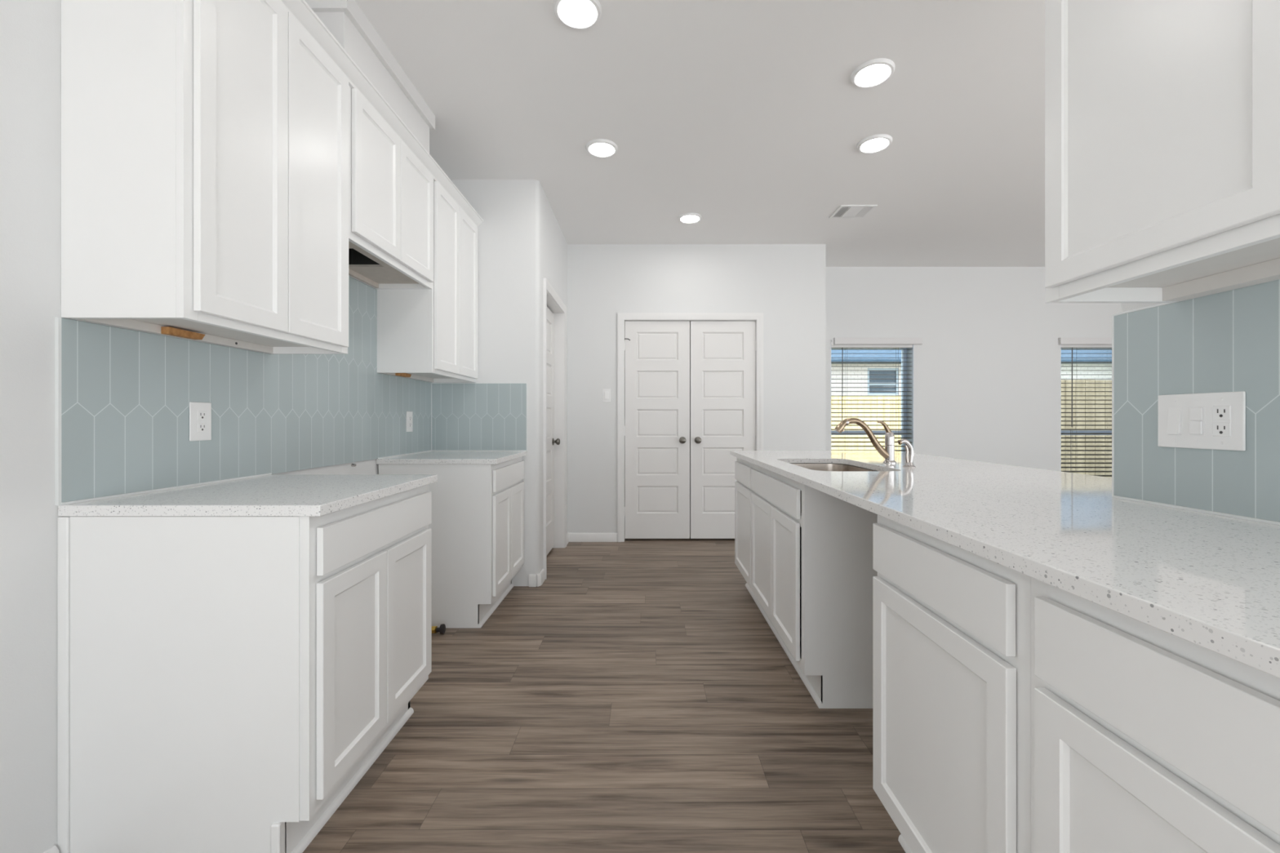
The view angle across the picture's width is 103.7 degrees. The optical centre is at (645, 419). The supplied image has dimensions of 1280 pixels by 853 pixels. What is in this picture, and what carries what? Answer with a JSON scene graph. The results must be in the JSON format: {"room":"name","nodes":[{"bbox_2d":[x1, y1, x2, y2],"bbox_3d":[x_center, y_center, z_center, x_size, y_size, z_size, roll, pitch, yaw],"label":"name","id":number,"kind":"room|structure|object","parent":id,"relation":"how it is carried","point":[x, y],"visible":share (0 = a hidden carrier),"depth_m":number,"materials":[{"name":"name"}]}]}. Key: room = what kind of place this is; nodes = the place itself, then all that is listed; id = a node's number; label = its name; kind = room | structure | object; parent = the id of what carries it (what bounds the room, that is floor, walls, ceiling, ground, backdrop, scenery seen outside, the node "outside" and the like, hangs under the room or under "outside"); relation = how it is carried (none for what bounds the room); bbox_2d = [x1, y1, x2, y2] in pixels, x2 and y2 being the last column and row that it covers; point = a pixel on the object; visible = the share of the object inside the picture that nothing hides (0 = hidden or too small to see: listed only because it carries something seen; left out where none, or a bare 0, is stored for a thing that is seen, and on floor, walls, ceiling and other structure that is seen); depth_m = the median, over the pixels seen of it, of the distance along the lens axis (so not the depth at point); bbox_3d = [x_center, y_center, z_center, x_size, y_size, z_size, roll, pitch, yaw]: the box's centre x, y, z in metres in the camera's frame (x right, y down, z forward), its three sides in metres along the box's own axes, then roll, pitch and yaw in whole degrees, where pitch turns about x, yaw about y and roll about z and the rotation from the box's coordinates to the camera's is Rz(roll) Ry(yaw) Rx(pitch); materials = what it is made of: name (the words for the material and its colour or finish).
{"room":"kitchen","nodes":[
{"label":"kitchen","id":0,"kind":"room"},
{"bbox_2d":[0,0,426,852],"bbox_3d":[-1.516,-0.250,1.968,0.127,2.751,3.124,0,0,0],"label":"wall","id":1,"kind":"structure","parent":0,"point":[30,30],"depth_m":1.19,"materials":[{"name":"paint"}]},
{"bbox_2d":[43,845,58,852],"bbox_3d":[-1.446,1.085,0.820,0.014,0.081,0.828,0,0,0],"label":"baseboard","id":2,"kind":"structure","parent":1,"relation":"attached to","point":[53,849],"depth_m":1.23,"materials":[{"name":"paint"}]},
{"bbox_2d":[61,0,348,354],"bbox_3d":[-1.291,-0.783,1.595,0.323,1.060,0.691,0,0,0],"label":"upper cabinet","id":3,"kind":"object","parent":1,"relation":"attached to","point":[205,143],"visible":0.99,"depth_m":1.30,"materials":[{"name":"paint"}]},
{"bbox_2d":[279,0,483,226],"bbox_3d":[-1.122,-1.322,2.324,0.052,0.053,2.158,0,0,0],"label":"crown molding","id":4,"kind":"structure","parent":3,"relation":"attached to","point":[300,10],"depth_m":2.03,"materials":[{"name":"paint"}]},
{"bbox_2d":[54,275,431,505],"bbox_3d":[-1.447,-0.245,2.320,0.010,0.912,2.166,0,0,0],"label":"tile backsplash","id":5,"kind":"structure","parent":1,"relation":"attached to","point":[123,397],"depth_m":1.69,"materials":[{"name":"blue tile"}]},
{"bbox_2d":[189,401,211,440],"bbox_3d":[-1.442,0.005,1.631,0.007,0.124,0.079,0,0,0],"label":"outlet","id":6,"kind":"object","parent":5,"relation":"attached to","point":[200,413],"visible":1,"depth_m":1.62,"materials":[{"name":"white plastic"}]},
{"bbox_2d":[197,422,206,431],"bbox_3d":[-1.440,0.025,1.633,0.003,0.029,0.034,0,0,0],"label":"receptacle","id":7,"kind":"object","parent":6,"relation":"attached to","point":[202,427],"depth_m":1.63,"materials":[{"name":"white plastic"}]},
{"bbox_2d":[197,410,206,420],"bbox_3d":[-1.440,-0.015,1.633,0.003,0.029,0.034,0,0,0],"label":"receptacle","id":8,"kind":"object","parent":6,"relation":"attached to","point":[202,415],"depth_m":1.63,"materials":[{"name":"white plastic"}]},
{"bbox_2d":[406,411,413,431],"bbox_3d":[-1.442,0.010,3.073,0.007,0.124,0.079,0,0,0],"label":"outlet","id":9,"kind":"object","parent":5,"relation":"attached to","point":[409,414],"visible":1,"depth_m":3.07,"materials":[{"name":"white plastic"}]},
{"bbox_2d":[348,84,433,288],"bbox_3d":[-1.291,-1.008,2.324,0.323,0.610,0.763,0,0,0],"label":"upper cabinet","id":10,"kind":"object","parent":1,"relation":"attached to","point":[391,192],"visible":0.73,"depth_m":2.27,"materials":[{"name":"paint"}]},
{"bbox_2d":[376,181,477,382],"bbox_3d":[-1.291,-0.783,3.054,0.323,1.060,0.696,0,0,0],"label":"upper cabinet","id":11,"kind":"object","parent":1,"relation":"attached to","point":[424,335],"visible":0.76,"depth_m":2.82,"materials":[{"name":"paint"}]},
{"bbox_2d":[314,12,429,153],"bbox_3d":[-1.300,-1.485,2.294,0.306,0.282,0.757,0,0,0],"label":"wall","id":12,"kind":"structure","parent":0,"point":[338,24],"depth_m":2.13,"materials":[{"name":"paint"}]},
{"bbox_2d":[304,0,435,129],"bbox_3d":[-1.289,-1.589,2.294,0.328,0.074,0.798,0,0,0],"label":"trim","id":13,"kind":"structure","parent":12,"relation":"attached to","point":[351,8],"depth_m":2.12,"materials":[{"name":"paint"}]},
{"bbox_2d":[431,179,542,586],"bbox_3d":[-1.087,-0.250,3.462,0.732,2.751,0.117,0,0,0],"label":"wall","id":14,"kind":"structure","parent":0,"point":[510,233],"depth_m":3.40,"materials":[{"name":"paint"}]},
{"bbox_2d":[431,382,527,451],"bbox_3d":[-1.122,-0.021,3.398,0.646,0.463,0.011,0,0,0],"label":"tile backsplash","id":15,"kind":"structure","parent":14,"relation":"attached to","point":[465,416],"depth_m":3.40,"materials":[{"name":"blue tile"}]},
{"bbox_2d":[542,189,567,568],"bbox_3d":[-0.780,-0.250,4.087,0.117,2.751,1.133,0,0,0],"label":"wall","id":16,"kind":"structure","parent":0,"point":[554,242],"depth_m":3.96,"materials":[{"name":"paint"}]},
{"bbox_2d":[528,568,544,586],"bbox_3d":[-0.728,1.085,3.451,0.063,0.081,0.164,0,0,27],"label":"baseboard","id":17,"kind":"structure","parent":16,"relation":"attached to","point":[535,580],"depth_m":3.40,"materials":[{"name":"paint"}]},
{"bbox_2d":[546,306,559,555],"bbox_3d":[-0.789,0.089,4.016,0.098,2.027,0.803,0,0,0],"label":"door","id":18,"kind":"structure","parent":16,"relation":"in","point":[550,316],"depth_m":4.27,"materials":[{"name":"paint"}]},
{"bbox_2d":[546,291,563,547],"bbox_3d":[-0.780,0.090,4.016,0.117,2.070,0.818,0,0,0],"label":"door frame","id":19,"kind":"structure","parent":16,"relation":"attached to","point":[552,305],"depth_m":4.42,"materials":[{"name":"paint"}]},
{"bbox_2d":[543,277,566,579],"bbox_3d":[-0.712,0.062,4.016,0.019,2.127,0.932,0,0,0],"label":"door frame","id":20,"kind":"structure","parent":16,"relation":"in","point":[548,287],"depth_m":3.57,"materials":[{"name":"paint"}]},
{"bbox_2d":[566,533,568,545],"bbox_3d":[-0.714,1.085,4.561,0.014,0.081,0.156,0,0,0],"label":"baseboard","id":21,"kind":"structure","parent":16,"relation":"attached to","point":[567,534],"depth_m":4.57,"materials":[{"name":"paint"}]},
{"bbox_2d":[302,537,905,852],"bbox_3d":[0.620,1.176,1.793,11.257,0.102,7.396,0,0,0],"label":"floor","id":22,"kind":"structure","parent":0,"point":[638,698],"depth_m":1.78,"materials":[{"name":"wood"}]},
{"bbox_2d":[57,484,431,852],"bbox_3d":[-1.135,0.682,1.586,0.636,0.885,0.698,0,0,0],"label":"base cabinet","id":23,"kind":"object","parent":22,"relation":"on","point":[225,684],"visible":0.95,"depth_m":1.25,"materials":[{"name":"paint"}]},
{"bbox_2d":[57,474,437,516],"bbox_3d":[-1.128,0.225,1.593,0.648,0.028,0.701,0,0,0],"label":"countertop","id":24,"kind":"structure","parent":23,"relation":"on","point":[273,495],"depth_m":1.37,"materials":[{"name":"stone"}]},
{"bbox_2d":[431,623,445,634],"bbox_3d":[-1.076,1.087,2.642,0.068,0.051,0.048,0,0,0],"label":"gas valve","id":25,"kind":"object","parent":22,"relation":"on","point":[442,629],"visible":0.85,"depth_m":2.62,"materials":[{"name":"gold metal"}]},
{"bbox_2d":[378,457,524,628],"bbox_3d":[-1.130,0.682,3.059,0.626,0.885,0.683,0,0,0],"label":"base cabinet","id":26,"kind":"object","parent":22,"relation":"on","point":[477,526],"visible":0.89,"depth_m":2.72,"materials":[{"name":"paint"}]},
{"bbox_2d":[376,451,526,464],"bbox_3d":[-1.128,0.225,3.056,0.648,0.028,0.692,0,0,0],"label":"countertop","id":27,"kind":"structure","parent":26,"relation":"on","point":[429,457],"depth_m":2.79,"materials":[{"name":"stone"}]},
{"bbox_2d":[734,457,765,616],"bbox_3d":[0.928,0.682,3.148,0.654,0.885,0.532,0,0,0],"label":"base cabinet","id":28,"kind":"object","parent":22,"relation":"on","point":[743,491],"visible":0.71,"depth_m":3.12,"materials":[{"name":"paint"}]},
{"bbox_2d":[751,464,877,708],"bbox_3d":[0.928,0.682,2.421,0.654,0.885,0.920,0,0,0],"label":"base cabinet","id":29,"kind":"object","parent":22,"relation":"on","point":[812,572],"visible":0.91,"depth_m":1.96,"materials":[{"name":"paint"}]},
{"bbox_2d":[729,450,1279,678],"bbox_3d":[1.142,0.225,1.753,1.119,0.028,3.454,0,0,0],"label":"countertop","id":30,"kind":"structure","parent":29,"relation":"on","point":[1211,582],"depth_m":0.93,"materials":[{"name":"stone"}]},
{"bbox_2d":[791,463,875,513],"bbox_3d":[0.891,0.352,2.416,0.427,0.224,0.747,0,0,0],"label":"sink","id":31,"kind":"object","parent":30,"relation":"in","point":[820,467],"visible":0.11,"depth_m":2.75,"materials":[{"name":"silver metal"}]},
{"bbox_2d":[834,417,896,463],"bbox_3d":[1.074,0.100,2.461,0.298,0.221,0.058,0,0,0],"label":"faucet","id":32,"kind":"object","parent":30,"relation":"on","point":[888,453],"visible":1,"depth_m":2.45,"materials":[{"name":"silver metal"}]},
{"bbox_2d":[897,438,915,467],"bbox_3d":[1.162,0.147,2.240,0.076,0.128,0.053,0,0,0],"label":"sprayer","id":33,"kind":"object","parent":30,"relation":"on","point":[908,461],"visible":1,"depth_m":2.23,"materials":[{"name":"silver metal"}]},
{"bbox_2d":[872,515,1031,852],"bbox_3d":[0.935,0.682,1.078,0.669,0.885,0.536,0,0,0],"label":"base cabinet","id":34,"kind":"object","parent":22,"relation":"on","point":[952,624],"visible":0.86,"depth_m":1.00,"materials":[{"name":"paint"}]},
{"bbox_2d":[1031,577,1279,852],"bbox_3d":[0.935,0.682,0.430,0.669,0.885,0.759,0,0,0],"label":"base cabinet","id":35,"kind":"object","parent":22,"relation":"on","point":[1145,738],"visible":0.89,"depth_m":0.61,"materials":[{"name":"paint"}]},
{"bbox_2d":[567,244,826,541],"bbox_3d":[-0.036,-0.250,4.996,3.404,2.751,0.686,0,0,0],"label":"wall","id":36,"kind":"structure","parent":0,"point":[786,283],"depth_m":4.65,"materials":[{"name":"paint"}]},
{"bbox_2d":[568,533,617,542],"bbox_3d":[-0.491,1.085,4.646,0.460,0.081,0.014,0,0,0],"label":"baseboard","id":37,"kind":"structure","parent":36,"relation":"attached to","point":[573,537],"depth_m":4.64,"materials":[{"name":"paint"}]},
{"bbox_2d":[602,388,610,402],"bbox_3d":[-0.361,-0.226,4.646,0.074,0.122,0.014,0,0,0],"label":"light switch","id":38,"kind":"object","parent":36,"relation":"attached to","point":[606,392],"visible":1,"depth_m":4.65,"materials":[{"name":"white plastic"}]},
{"bbox_2d":[624,320,689,538],"bbox_3d":[0.098,0.091,4.662,0.625,2.022,0.098,0,0,0],"label":"door","id":39,"kind":"structure","parent":36,"relation":"in","point":[657,426],"depth_m":4.68,"materials":[{"name":"paint"}]},
{"bbox_2d":[617,312,763,542],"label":"door frame","id":40,"kind":"structure","parent":36,"relation":"in","point":[622,317],"depth_m":4.64,"materials":[{"name":"paint"}]},
{"bbox_2d":[690,320,755,538],"bbox_3d":[0.725,0.091,4.662,0.613,2.022,0.098,0,0,0],"label":"door","id":41,"kind":"structure","parent":36,"relation":"in","point":[722,353],"depth_m":4.68,"materials":[{"name":"paint"}]},
{"bbox_2d":[355,0,1044,266],"bbox_3d":[0.620,-1.727,1.793,11.257,0.203,7.396,0,0,0],"label":"ceiling","id":42,"kind":"structure","parent":0,"point":[748,117],"depth_m":2.71,"materials":[{"name":"paint"}]},
{"bbox_2d":[552,0,601,29],"bbox_3d":[-0.269,-1.617,1.989,0.190,0.016,0.190,0,0,0],"label":"recessed light","id":43,"kind":"object","parent":42,"relation":"in","point":[573,14],"visible":1,"depth_m":1.99,"materials":[{"name":"white plastic"}]},
{"bbox_2d":[586,138,617,157],"bbox_3d":[-0.262,-1.617,3.002,0.190,0.016,0.190,0,0,0],"label":"recessed light","id":44,"kind":"object","parent":42,"relation":"in","point":[599,148],"visible":1,"depth_m":2.98,"materials":[{"name":"white plastic"}]},
{"bbox_2d":[678,212,702,223],"bbox_3d":[0.356,-1.617,4.039,0.190,0.016,0.190,0,0,0],"label":"recessed light","id":45,"kind":"object","parent":42,"relation":"in","point":[691,217],"visible":1,"depth_m":4.02,"materials":[{"name":"white plastic"}]},
{"bbox_2d":[829,204,877,217],"bbox_3d":[1.613,-1.620,3.918,0.279,0.010,0.236,0,0,0],"label":"ceiling vent","id":46,"kind":"object","parent":42,"relation":"in","point":[843,211],"visible":1,"depth_m":3.90,"materials":[{"name":"white plastic"}]},
{"bbox_2d":[850,57,895,88],"bbox_3d":[1.062,-1.617,2.355,0.190,0.016,0.190,0,0,0],"label":"recessed light","id":47,"kind":"object","parent":42,"relation":"in","point":[872,73],"visible":1,"depth_m":2.34,"materials":[{"name":"white plastic"}]},
{"bbox_2d":[857,133,892,153],"bbox_3d":[1.344,-1.617,2.954,0.190,0.016,0.190,0,0,0],"label":"recessed light","id":48,"kind":"object","parent":42,"relation":"in","point":[879,142],"visible":1,"depth_m":2.94,"materials":[{"name":"white plastic"}]},
{"bbox_2d":[826,266,1121,471],"bbox_3d":[3.818,-0.250,5.415,4.557,2.751,0.152,0,0,0],"label":"wall","id":49,"kind":"structure","parent":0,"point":[987,363],"depth_m":5.34,"materials":[{"name":"paint"}]},
{"bbox_2d":[831,344,913,452],"bbox_3d":[2.405,-0.060,5.431,0.879,1.506,0.182,0,0,0],"label":"window","id":50,"kind":"structure","parent":49,"relation":"attached to","point":[904,370],"depth_m":5.47,"materials":[{"name":"white plastic"}]},
{"bbox_2d":[831,337,922,451],"bbox_3d":[2.445,-0.095,5.353,0.952,1.547,0.099,0,0,0],"label":"window blind","id":51,"kind":"object","parent":49,"relation":"attached to","point":[839,343],"visible":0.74,"depth_m":5.35,"materials":[{"name":"white plastic"}]},
{"bbox_2d":[1058,337,1111,476],"bbox_3d":[4.853,-0.095,5.353,0.942,1.547,0.099,0,0,0],"label":"window blind","id":52,"kind":"object","parent":49,"relation":"attached to","point":[1066,343],"visible":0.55,"depth_m":5.35,"materials":[{"name":"white plastic"}]},
{"bbox_2d":[1060,344,1111,471],"bbox_3d":[4.849,-0.060,5.431,0.889,1.506,0.182,0,0,0],"label":"window","id":53,"kind":"structure","parent":49,"relation":"attached to","point":[1061,431],"depth_m":5.47,"materials":[{"name":"white plastic"}]},
{"bbox_2d":[1121,302,1162,312],"bbox_3d":[1.339,-0.250,0.684,0.122,2.751,1.344,0,0,0],"label":"wall partition","id":54,"kind":"structure","parent":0,"point":[1126,307],"depth_m":1.31,"materials":[{"name":"paint"}]},
{"bbox_2d":[1044,0,1279,302],"bbox_3d":[1.110,-0.815,0.746,0.334,1.067,0.934,0,0,0],"label":"upper cabinet","id":55,"kind":"object","parent":54,"relation":"attached to","point":[1162,117],"visible":1,"depth_m":0.96,"materials":[{"name":"paint"}]},
{"bbox_2d":[1111,279,1279,525],"bbox_3d":[1.272,-0.038,0.698,0.010,0.498,1.345,0,0,0],"label":"tile backsplash","id":56,"kind":"structure","parent":54,"relation":"attached to","point":[1229,340],"depth_m":1.15,"materials":[{"name":"blue tile"}]},
{"bbox_2d":[1157,391,1245,451],"bbox_3d":[1.264,0.003,1.153,0.011,0.127,0.180,0,0,0],"label":"switch plate","id":57,"kind":"object","parent":56,"relation":"attached to","point":[1206,420],"visible":1,"depth_m":1.14,"materials":[{"name":"white plastic"}]},
{"bbox_2d":[1166,407,1182,435],"bbox_3d":[1.262,0.003,1.202,0.007,0.066,0.032,0,0,0],"label":"rocker switch","id":58,"kind":"object","parent":57,"relation":"attached to","point":[1174,415],"depth_m":1.20,"materials":[{"name":"white plastic"}]},
{"bbox_2d":[1189,406,1204,435],"bbox_3d":[1.263,0.003,1.153,0.006,0.066,0.032,0,0,0],"label":"rocker switch","id":59,"kind":"object","parent":57,"relation":"attached to","point":[1197,414],"depth_m":1.15,"materials":[{"name":"white plastic"}]},
{"bbox_2d":[1213,422,1230,436],"bbox_3d":[1.264,0.021,1.104,0.003,0.029,0.034,0,0,0],"label":"receptacle","id":60,"kind":"object","parent":57,"relation":"attached to","point":[1220,429],"depth_m":1.10,"materials":[{"name":"white plastic"}]},
{"bbox_2d":[1213,405,1230,419],"bbox_3d":[1.264,-0.016,1.104,0.003,0.029,0.034,0,0,0],"label":"receptacle","id":61,"kind":"object","parent":57,"relation":"attached to","point":[1220,412],"depth_m":1.10,"materials":[{"name":"white plastic"}]},
{"bbox_2d":[1213,405,1231,436],"bbox_3d":[1.265,0.003,1.104,0.002,0.067,0.034,0,0,0],"label":"outlet","id":62,"kind":"object","parent":57,"relation":"attached to","point":[1221,414],"depth_m":1.10,"materials":[{"name":"white plastic"}]},
{"label":"outside","id":63,"kind":"structure","parent":0,"visible":0},
{"bbox_3d":[12.700,1.328,21.798,45.720,0.102,32.603,0,0,0],"label":"ground","id":64,"kind":"structure","parent":63,"visible":0},
{"bbox_2d":[831,395,901,449],"bbox_3d":[6.502,0.340,12.266,9.957,1.876,0.147,0,0,0],"label":"fence","id":65,"kind":"object","parent":64,"relation":"on","point":[833,397],"visible":0.02,"depth_m":12.19,"materials":[{"name":"brown wood"}]},
{"bbox_2d":[831,349,1111,395],"bbox_3d":[10.160,-1.339,18.542,19.304,5.232,9.652,0,0,0],"label":"house","id":66,"kind":"structure","parent":64,"relation":"on","point":[834,370],"depth_m":14.22,"materials":[{"name":"brick"}]},
{"bbox_2d":[1061,379,1111,477],"bbox_3d":[8.204,0.347,7.287,4.928,1.860,0.147,0,0,0],"label":"fence","id":67,"kind":"object","parent":64,"relation":"on","point":[1063,397],"visible":0.14,"depth_m":7.21,"materials":[{"name":"beige wood"}]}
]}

